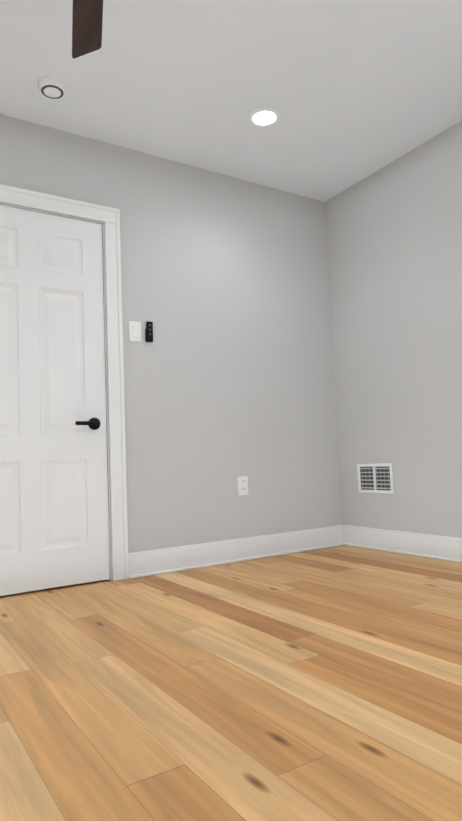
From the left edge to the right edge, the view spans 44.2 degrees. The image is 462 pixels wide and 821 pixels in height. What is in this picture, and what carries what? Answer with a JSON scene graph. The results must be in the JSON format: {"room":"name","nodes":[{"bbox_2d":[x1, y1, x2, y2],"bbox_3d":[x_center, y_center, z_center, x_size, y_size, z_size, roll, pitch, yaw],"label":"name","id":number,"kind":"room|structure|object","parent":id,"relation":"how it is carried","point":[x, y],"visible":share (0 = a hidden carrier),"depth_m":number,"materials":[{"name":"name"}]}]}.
{"room":"empty bedroom","nodes":[
{"label":"empty bedroom","id":0,"kind":"room"},
{"bbox_2d":[0,114,342,552],"bbox_3d":[-1.221,-0.310,2.850,4.780,2.440,0.120,1,-6,-32],"label":"wall","id":1,"kind":"structure","parent":0,"point":[229,377],"depth_m":3.48,"materials":[{"name":"grey paint"}]},
{"bbox_2d":[0,205,109,595],"bbox_3d":[-1.032,-0.076,2.896,0.810,1.942,0.147,1,-6,-32],"label":"door","id":2,"kind":"structure","parent":1,"relation":"in","point":[54,526],"depth_m":2.94,"materials":[{"name":"white wood"}]},
{"bbox_2d":[0,184,128,580],"bbox_3d":[-1.047,-0.117,2.927,0.999,2.054,0.141,1,-6,-32],"label":"door frame","id":3,"kind":"structure","parent":1,"relation":"attached to","point":[109,217],"depth_m":3.10,"materials":[{"name":"white wood"}]},
{"bbox_2d":[129,321,140,341],"bbox_3d":[-0.541,-0.448,3.218,0.072,0.116,0.012,1,-6,-32],"label":"switch plate","id":4,"kind":"object","parent":1,"relation":"attached to","point":[134,331],"visible":1,"depth_m":3.21,"materials":[{"name":"white plastic"}]},
{"bbox_2d":[145,321,152,341],"bbox_3d":[-0.467,-0.451,3.260,0.044,0.117,0.022,1,-6,-32],"label":"switch","id":5,"kind":"object","parent":1,"relation":"attached to","point":[149,332],"visible":1,"depth_m":3.25,"materials":[{"name":"black plastic"}]},
{"bbox_2d":[128,525,343,578],"bbox_3d":[-1.135,0.831,2.692,4.540,0.135,0.027,1,-6,-32],"label":"baseboard","id":6,"kind":"structure","parent":1,"relation":"attached to","point":[166,560],"depth_m":3.40,"materials":[{"name":"white wood"}]},
{"bbox_2d":[238,476,247,495],"bbox_3d":[0.075,0.465,3.512,0.072,0.116,0.009,1,-6,-32],"label":"electrical outlet plate","id":7,"kind":"object","parent":1,"relation":"attached to","point":[242,485],"visible":1,"depth_m":3.51,"materials":[{"name":"white plastic"}]},
{"bbox_2d":[0,545,461,820],"bbox_3d":[-0.286,0.803,1.353,4.780,0.100,3.430,1,-6,-32],"label":"floor","id":8,"kind":"structure","parent":0,"point":[324,684],"depth_m":1.51,"materials":[{"name":"brown wood"}]},
{"bbox_2d":[0,0,461,201],"bbox_3d":[-0.390,-1.726,1.564,4.780,0.100,3.430,1,-6,-32],"label":"ceiling","id":9,"kind":"structure","parent":0,"point":[352,92],"depth_m":2.75,"materials":[{"name":"white paint"}]},
{"bbox_2d":[38,76,66,98],"bbox_3d":[-0.857,-1.541,2.728,0.132,0.039,0.132,1,-6,-32],"label":"smoke detector","id":10,"kind":"object","parent":9,"relation":"attached to","point":[51,87],"visible":1,"depth_m":2.70,"materials":[{"name":"white plastic"}]},
{"bbox_2d":[72,0,102,58],"bbox_3d":[-0.451,-1.483,1.516,1.161,0.387,1.121,1,-6,-32],"label":"fan","id":11,"kind":"object","parent":9,"relation":"hanging from","point":[87,17],"visible":1,"depth_m":1.95,"materials":[{"name":"brown wood"}]},
{"bbox_2d":[247,107,280,127],"bbox_3d":[0.179,-1.571,3.056,0.184,0.008,0.184,1,-6,-32],"label":"recessed light","id":12,"kind":"object","parent":9,"relation":"in","point":[264,117],"visible":1,"depth_m":3.05,"materials":[{"name":"white plastic"}]},
{"bbox_2d":[325,121,461,537],"bbox_3d":[1.274,-0.378,3.267,0.120,2.440,1.855,1,-6,-32],"label":"wall","id":13,"kind":"structure","parent":0,"point":[394,237],"depth_m":3.50,"materials":[{"name":"grey paint"}]},
{"bbox_2d":[357,463,393,493],"bbox_3d":[0.929,0.439,3.676,0.008,0.190,0.300,1,-6,-32],"label":"air vent","id":14,"kind":"object","parent":13,"relation":"in","point":[376,478],"visible":1,"depth_m":3.67,"materials":[{"name":"white plastic"}]},
{"bbox_2d":[343,525,461,562],"bbox_3d":[1.231,0.774,3.176,0.027,0.135,1.720,1,-6,-32],"label":"baseboard","id":15,"kind":"structure","parent":13,"relation":"attached to","point":[444,548],"depth_m":3.44,"materials":[{"name":"white wood"}]}
]}

